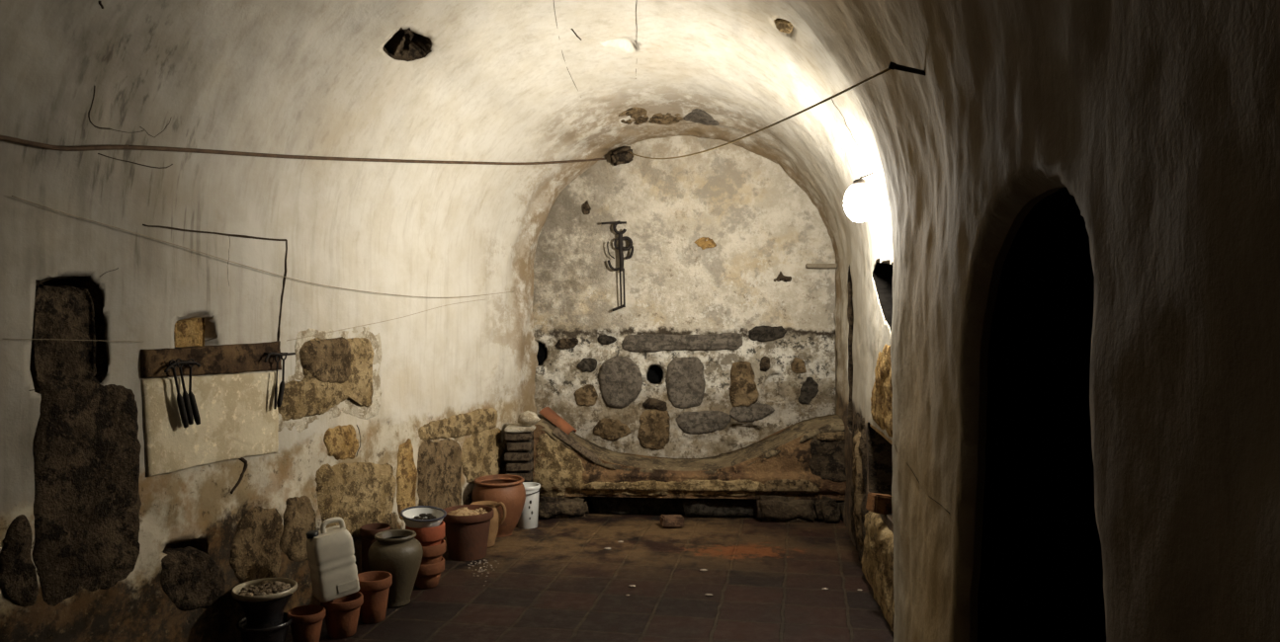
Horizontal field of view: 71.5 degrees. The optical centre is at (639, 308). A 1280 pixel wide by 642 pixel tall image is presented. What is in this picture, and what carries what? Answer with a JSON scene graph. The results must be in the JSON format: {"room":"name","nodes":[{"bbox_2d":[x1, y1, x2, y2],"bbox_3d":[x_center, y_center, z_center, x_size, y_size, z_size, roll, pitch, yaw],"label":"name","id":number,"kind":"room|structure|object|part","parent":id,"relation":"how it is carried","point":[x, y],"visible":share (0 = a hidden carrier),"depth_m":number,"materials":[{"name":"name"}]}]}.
{"room":"vaulted cellar","nodes":[
{"label":"vaulted cellar","id":0,"kind":"room"},
{"bbox_2d":[0,224,540,641],"bbox_3d":[-2.225,0.625,3.451,0.241,1.951,8.472,0,0,18],"label":"wall","id":1,"kind":"structure","parent":0,"point":[121,521],"depth_m":4.04,"materials":[{"name":"paint"}]},
{"bbox_2d":[12,339,133,341],"bbox_3d":[-2.144,0.123,3.402,0.008,0.034,0.585,0,0,18],"label":"wire","id":2,"kind":"object","parent":1,"relation":"attached to","point":[13,339],"visible":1,"depth_m":3.38,"materials":[{"name":"black metal"}]},
{"bbox_3d":[-1.946,0.509,4.075,0.055,0.429,0.815,0,0,18],"label":"plaster panel","id":3,"kind":"part","parent":1,"relation":"part of","materials":[{"name":"beige paint"}]},
{"bbox_2d":[140,341,281,377],"bbox_3d":[-1.940,0.238,4.077,0.071,0.144,0.838,0,0,17],"label":"board","id":4,"kind":"object","parent":1,"relation":"attached to","point":[236,358],"visible":0.96,"depth_m":4.03,"materials":[{"name":"brown wood"}]},
{"bbox_2d":[164,361,200,372],"bbox_3d":[-1.984,0.249,3.821,0.063,0.043,0.195,0,0,18],"label":"hook rail","id":5,"kind":"object","parent":4,"relation":"attached to","point":[177,363],"visible":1,"depth_m":3.80,"materials":[{"name":"black metal"}]},
{"bbox_2d":[169,359,188,427],"bbox_3d":[-1.974,0.367,3.802,0.025,0.299,0.105,0,0,17],"label":"rod","id":6,"kind":"object","parent":5,"relation":"hanging from","point":[180,400],"visible":1,"depth_m":3.81,"materials":[{"name":"black metal"}]},
{"bbox_2d":[175,358,193,425],"bbox_3d":[-1.964,0.361,3.833,0.025,0.291,0.096,0,0,18],"label":"rod","id":7,"kind":"object","parent":5,"relation":"hanging from","point":[186,397],"visible":1,"depth_m":3.83,"materials":[{"name":"black metal"}]},
{"bbox_2d":[186,358,200,425],"bbox_3d":[-1.948,0.365,3.880,0.024,0.293,0.071,0,0,22],"label":"rod","id":8,"kind":"object","parent":5,"relation":"hanging from","point":[197,418],"visible":1,"depth_m":3.87,"materials":[{"name":"black metal"}]},
{"bbox_2d":[263,352,295,362],"bbox_3d":[-1.805,0.239,4.408,0.065,0.047,0.227,0,0,16],"label":"hook rail","id":9,"kind":"object","parent":4,"relation":"attached to","point":[267,354],"visible":1,"depth_m":4.37,"materials":[{"name":"black metal"}]},
{"bbox_2d":[273,355,280,409],"bbox_3d":[-1.787,0.363,4.385,0.016,0.268,0.048,0,0,7],"label":"rod","id":10,"kind":"object","parent":9,"relation":"hanging from","point":[276,361],"visible":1,"depth_m":4.37,"materials":[{"name":"black metal"}]},
{"bbox_2d":[276,352,286,407],"bbox_3d":[-1.774,0.356,4.420,0.026,0.270,0.072,0,0,18],"label":"rod","id":11,"kind":"object","parent":9,"relation":"hanging from","point":[282,384],"visible":1,"depth_m":4.40,"materials":[{"name":"black metal"}]},
{"bbox_2d":[11,195,511,298],"bbox_3d":[-1.597,-0.234,5.066,0.026,0.331,4.039,0,0,18],"label":"wire","id":12,"kind":"object","parent":1,"relation":"attached to","point":[12,196],"visible":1,"depth_m":3.99,"materials":[{"name":"grey metal"}]},
{"bbox_2d":[288,299,483,341],"bbox_3d":[-1.456,0.050,5.520,0.022,0.233,2.110,0,0,18],"label":"wire","id":13,"kind":"object","parent":1,"relation":"attached to","point":[480,299],"visible":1,"depth_m":5.29,"materials":[{"name":"grey metal"}]},
{"bbox_2d":[285,502,893,641],"bbox_3d":[-0.300,1.600,3.470,7.800,0.013,8.340,0,0,0],"label":"floor","id":14,"kind":"structure","parent":0,"point":[555,580],"depth_m":5.07,"materials":[{"name":"ceramic"}]},
{"bbox_2d":[236,612,292,641],"bbox_3d":[-1.737,1.522,4.120,0.244,0.155,0.244,0,0,0],"label":"planter","id":15,"kind":"object","parent":14,"relation":"on","point":[278,634],"visible":0.69,"depth_m":4.04,"materials":[{"name":"black ceramic"}]},
{"bbox_2d":[231,578,297,629],"bbox_3d":[-1.737,1.393,4.120,0.284,0.205,0.284,0,0,0],"label":"planter","id":16,"kind":"object","parent":15,"relation":"on","point":[261,612],"visible":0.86,"depth_m":4.04,"materials":[{"name":"black ceramic"}]},
{"bbox_2d":[239,580,290,596],"bbox_3d":[-1.736,1.303,4.120,0.220,0.044,0.218,0,0,0],"label":"filling","id":17,"kind":"object","parent":16,"relation":"in","point":[265,588],"visible":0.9,"depth_m":4.10,"materials":[{"name":"stone"}]},
{"bbox_2d":[286,604,325,641],"bbox_3d":[-1.583,1.518,4.220,0.173,0.165,0.171,0,0,0],"label":"flower pot","id":18,"kind":"object","parent":14,"relation":"on","point":[306,624],"visible":0.97,"depth_m":4.17,"materials":[{"name":"ceramic"}]},
{"bbox_2d":[320,592,363,639],"bbox_3d":[-1.461,1.508,4.360,0.202,0.185,0.202,0,0,0],"label":"flower pot","id":19,"kind":"object","parent":14,"relation":"on","point":[342,614],"visible":0.83,"depth_m":4.29,"materials":[{"name":"ceramic"}]},
{"bbox_2d":[305,517,359,602],"bbox_3d":[-1.501,1.216,4.334,0.241,0.385,0.164,0,0,-36],"label":"canister","id":20,"kind":"object","parent":19,"relation":"on","point":[330,552],"visible":1,"depth_m":4.27,"materials":[{"name":"white plastic"}]},
{"bbox_3d":[-1.498,1.064,4.338,0.119,0.082,0.025,-10,6,-36],"label":"handle","id":21,"kind":"part","parent":20,"relation":"part of","materials":[{"name":"plastic"}]},
{"bbox_3d":[-1.413,1.346,4.301,0.100,0.045,0.006,-10,6,-36],"label":"panel","id":22,"kind":"part","parent":20,"relation":"part of","materials":[{"name":"plastic"}]},
{"bbox_2d":[357,571,392,624],"bbox_3d":[-1.371,1.488,4.560,0.193,0.225,0.191,0,0,0],"label":"flower pot","id":23,"kind":"object","parent":14,"relation":"on","point":[375,586],"visible":0.81,"depth_m":4.50,"materials":[{"name":"ceramic"}]},
{"bbox_2d":[359,522,391,573],"bbox_3d":[-1.495,1.417,5.030,0.169,0.365,0.171,0,0,0],"label":"flower pot","id":24,"kind":"object","parent":14,"relation":"on","point":[368,533],"visible":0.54,"depth_m":4.97,"materials":[{"name":"brown ceramic"}]},
{"bbox_2d":[367,529,423,607],"bbox_3d":[-1.325,1.413,4.819,0.285,0.378,0.283,0,0,0],"label":"jar","id":25,"kind":"object","parent":14,"relation":"on","point":[396,553],"visible":0.89,"depth_m":4.73,"materials":[{"name":"green ceramic"}]},
{"bbox_2d":[414,557,444,590],"bbox_3d":[-1.232,1.525,5.120,0.213,0.150,0.211,0,0,0],"label":"flower pot","id":26,"kind":"object","parent":14,"relation":"on","point":[428,576],"visible":0.66,"depth_m":5.05,"materials":[{"name":"ceramic"}]},
{"bbox_2d":[420,539,445,565],"bbox_3d":[-1.229,1.425,5.120,0.219,0.155,0.221,0,0,0],"label":"flower pot","id":27,"kind":"object","parent":26,"relation":"on","point":[431,554],"visible":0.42,"depth_m":5.04,"materials":[{"name":"ceramic"}]},
{"bbox_2d":[405,520,444,547],"bbox_3d":[-1.236,1.323,5.120,0.225,0.165,0.223,0,0,0],"label":"flower pot","id":28,"kind":"object","parent":27,"relation":"on","point":[427,537],"visible":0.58,"depth_m":5.03,"materials":[{"name":"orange ceramic"}]},
{"bbox_2d":[400,506,446,527],"bbox_3d":[-1.244,1.216,5.113,0.260,0.111,0.261,0,0,12],"label":"basin","id":29,"kind":"object","parent":28,"relation":"on","point":[407,514],"visible":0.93,"depth_m":5.15,"materials":[{"name":"white ceramic"}]},
{"bbox_2d":[413,513,436,519],"bbox_3d":[-1.243,1.210,5.131,0.157,0.026,0.157,0,0,0],"label":"clod","id":30,"kind":"object","parent":29,"relation":"in","point":[429,516],"visible":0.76,"depth_m":5.12,"materials":[{"name":"stone"}]},
{"bbox_2d":[442,505,494,561],"bbox_3d":[-1.109,1.450,5.721,0.334,0.300,0.330,0,0,0],"label":"flower pot","id":31,"kind":"object","parent":14,"relation":"on","point":[467,537],"visible":0.87,"depth_m":5.60,"materials":[{"name":"brown ceramic"}]},
{"bbox_2d":[446,507,488,515],"bbox_3d":[-1.109,1.309,5.720,0.286,0.060,0.286,0,0,0],"label":"filling","id":32,"kind":"object","parent":31,"relation":"in","point":[464,511],"visible":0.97,"depth_m":5.67,"materials":[{"name":"beige food"}]},
{"bbox_2d":[467,559,499,587],"bbox_3d":[-0.961,1.596,5.454,0.202,0.011,0.704,0,0,-13],"label":"crumbs","id":33,"kind":"object","parent":14,"relation":"on","point":[479,562],"visible":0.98,"depth_m":5.48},
{"bbox_2d":[470,501,506,547],"bbox_3d":[-1.041,1.453,5.981,0.206,0.299,0.227,0,0,-39],"label":"jug","id":34,"kind":"object","parent":14,"relation":"on","point":[495,521],"visible":0.39,"depth_m":5.95,"materials":[{"name":"beige ceramic"}]},
{"bbox_3d":[-0.934,1.378,5.970,0.083,0.149,0.027,0,0,19],"label":"handle","id":35,"kind":"part","parent":34,"relation":"part of","materials":[{"name":"beige ceramic"}]},
{"bbox_2d":[471,474,525,537],"bbox_3d":[-0.996,1.405,6.291,0.379,0.393,0.373,0,0,0],"label":"pot","id":36,"kind":"object","parent":14,"relation":"on","point":[507,489],"visible":0.8,"depth_m":6.17,"materials":[{"name":"brown ceramic"}]},
{"bbox_2d":[504,424,535,482],"bbox_3d":[-0.901,1.243,6.720,0.228,0.715,0.284,0,0,0],"label":"brick pier","id":37,"kind":"object","parent":14,"relation":"on","point":[519,456],"visible":0.52,"depth_m":6.60,"materials":[{"name":"brick"}]},
{"bbox_2d":[516,411,540,426],"bbox_3d":[-0.837,0.834,6.681,0.157,0.129,0.154,0,0,-31],"label":"round stone","id":38,"kind":"object","parent":37,"relation":"on","point":[528,418],"visible":0.99,"depth_m":6.63,"materials":[{"name":"beige stone"}]},
{"bbox_2d":[517,482,540,528],"bbox_3d":[-0.820,1.445,6.500,0.187,0.310,0.187,0,0,45],"label":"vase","id":39,"kind":"object","parent":14,"relation":"on","point":[528,519],"visible":0.76,"depth_m":6.43,"materials":[{"name":"ceramic"}]},
{"bbox_2d":[660,513,684,527],"bbox_3d":[0.236,1.555,6.499,0.162,0.087,0.111,0,0,-13],"label":"brick","id":40,"kind":"object","parent":14,"relation":"on","point":[668,521],"visible":1,"depth_m":6.46,"materials":[{"name":"brown brick"}]},
{"bbox_2d":[531,414,846,522],"bbox_3d":[0.425,1.228,6.931,2.509,0.786,0.627,0,0,3],"label":"stone bench","id":41,"kind":"object","parent":14,"relation":"on","point":[796,473],"visible":0.94,"depth_m":6.69,"materials":[{"name":"beige stone"}]},
{"bbox_2d":[539,407,576,434],"bbox_3d":[-0.632,0.875,6.946,0.268,0.199,0.150,0,0,24],"label":"tile","id":42,"kind":"structure","parent":41,"relation":"on","point":[547,412],"depth_m":6.91,"materials":[{"name":"ceramic"}]},
{"bbox_2d":[552,426,598,463],"bbox_3d":[-0.485,1.040,6.784,0.352,0.261,0.140,0,0,5],"label":"tile","id":43,"kind":"structure","parent":41,"relation":"on","point":[558,433],"depth_m":6.73,"materials":[{"name":"brick"}]},
{"bbox_2d":[0,0,1279,274],"bbox_3d":[-0.789,-1.225,3.400,3.741,1.906,8.878,0,0,11],"label":"ceiling","id":44,"kind":"structure","parent":0,"point":[1005,83],"depth_m":4.21,"materials":[{"name":"paint"}]},
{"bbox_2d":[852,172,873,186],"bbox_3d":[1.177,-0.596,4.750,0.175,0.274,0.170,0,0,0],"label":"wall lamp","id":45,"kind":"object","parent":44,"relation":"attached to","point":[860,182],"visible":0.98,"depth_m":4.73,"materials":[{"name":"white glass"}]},
{"bbox_2d":[852,178,867,186],"bbox_3d":[1.174,-0.671,4.750,0.080,0.037,0.080,0,0,0],"label":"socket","id":46,"kind":"object","parent":45,"relation":"attached to","point":[858,182],"depth_m":4.72,"materials":[{"name":"plastic"}]},
{"bbox_2d":[888,61,925,76],"bbox_3d":[0.838,-0.729,2.716,0.176,0.039,0.025,0,0,-15],"label":"spike","id":47,"kind":"object","parent":44,"relation":"attached to","point":[892,65],"visible":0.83,"depth_m":2.70,"materials":[{"name":"black metal"}]},
{"bbox_2d":[532,135,835,502],"bbox_3d":[0.305,-0.074,7.431,3.102,3.348,0.377,0,0,3],"label":"wall","id":48,"kind":"structure","parent":0,"point":[723,341],"depth_m":7.28,"materials":[{"name":"paint"}]},
{"bbox_2d":[0,134,606,165],"bbox_3d":[-1.354,-0.909,5.151,0.195,0.662,4.843,0,0,24],"label":"cable","id":49,"kind":"object","parent":48,"relation":"attached to","point":[2,137],"visible":1,"depth_m":4.08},
{"bbox_2d":[601,220,633,311],"bbox_3d":[-0.182,-0.344,7.285,0.264,0.742,0.107,0,0,0],"label":"hanger","id":50,"kind":"object","parent":48,"relation":"attached to","point":[620,238],"visible":1,"depth_m":7.24,"materials":[{"name":"black metal"}]},
{"bbox_3d":[-0.156,-0.166,7.256,0.025,0.317,0.013,0,0,0],"label":"rod","id":51,"kind":"part","parent":50,"relation":"part of","materials":[{"name":"black metal"}]},
{"bbox_3d":[-0.129,-0.166,7.256,0.022,0.317,0.020,0,0,23],"label":"rod","id":52,"kind":"part","parent":50,"relation":"part of","materials":[{"name":"black metal"}]},
{"bbox_2d":[609,148,636,165],"bbox_3d":[-0.139,-1.234,7.254,0.227,0.148,0.155,0,0,-15],"label":"stone","id":53,"kind":"object","parent":48,"relation":"attached to","point":[619,157],"visible":0.99,"depth_m":7.20,"materials":[{"name":"stone"}]},
{"bbox_2d":[629,68,890,159],"bbox_3d":[0.345,-0.998,4.949,0.008,0.535,4.591,0,0,-11],"label":"string","id":54,"kind":"object","parent":53,"relation":"attached to","point":[887,69],"visible":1,"depth_m":3.55,"materials":[{"name":"fabric"}]},
{"bbox_2d":[805,263,837,268],"bbox_3d":[1.466,-0.341,7.199,0.241,0.037,0.091,0,0,3],"label":"wooden peg","id":55,"kind":"object","parent":48,"relation":"attached to","point":[808,266],"visible":1,"depth_m":7.16,"materials":[{"name":"beige wood"}]},
{"bbox_2d":[835,267,838,414],"bbox_3d":[1.615,0.264,7.208,0.064,1.332,0.054,0,0,0],"label":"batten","id":56,"kind":"object","parent":48,"relation":"attached to","point":[836,363],"visible":0.15,"depth_m":7.20,"materials":[{"name":"brown wood"}]},
{"bbox_2d":[977,186,1106,641],"bbox_3d":[2.056,0.450,2.200,2.688,2.300,3.500,0,0,0],"label":"doorway","id":57,"kind":"structure","parent":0,"point":[1041,576],"depth_m":2.99,"materials":[{"name":"black"}]},
{"bbox_2d":[834,0,1279,641],"bbox_3d":[1.273,0.688,3.380,0.654,1.941,8.159,0,0,9],"label":"wall","id":58,"kind":"structure","parent":0,"point":[1175,188],"depth_m":1.14,"materials":[{"name":"paint"}]},
{"bbox_2d":[865,492,892,514],"bbox_3d":[1.274,1.035,4.699,0.142,0.116,0.098,0,0,-15],"label":"brick","id":59,"kind":"object","parent":58,"relation":"on","point":[878,503],"visible":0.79,"depth_m":4.66,"materials":[{"name":"brown brick"}]},
{"bbox_2d":[869,425,892,444],"bbox_3d":[1.508,0.685,4.760,0.402,0.033,0.953,0,0,6],"label":"shelf","id":60,"kind":"object","parent":58,"relation":"attached to","point":[874,428],"visible":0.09,"depth_m":4.82,"materials":[{"name":"brown wood"}]}
]}

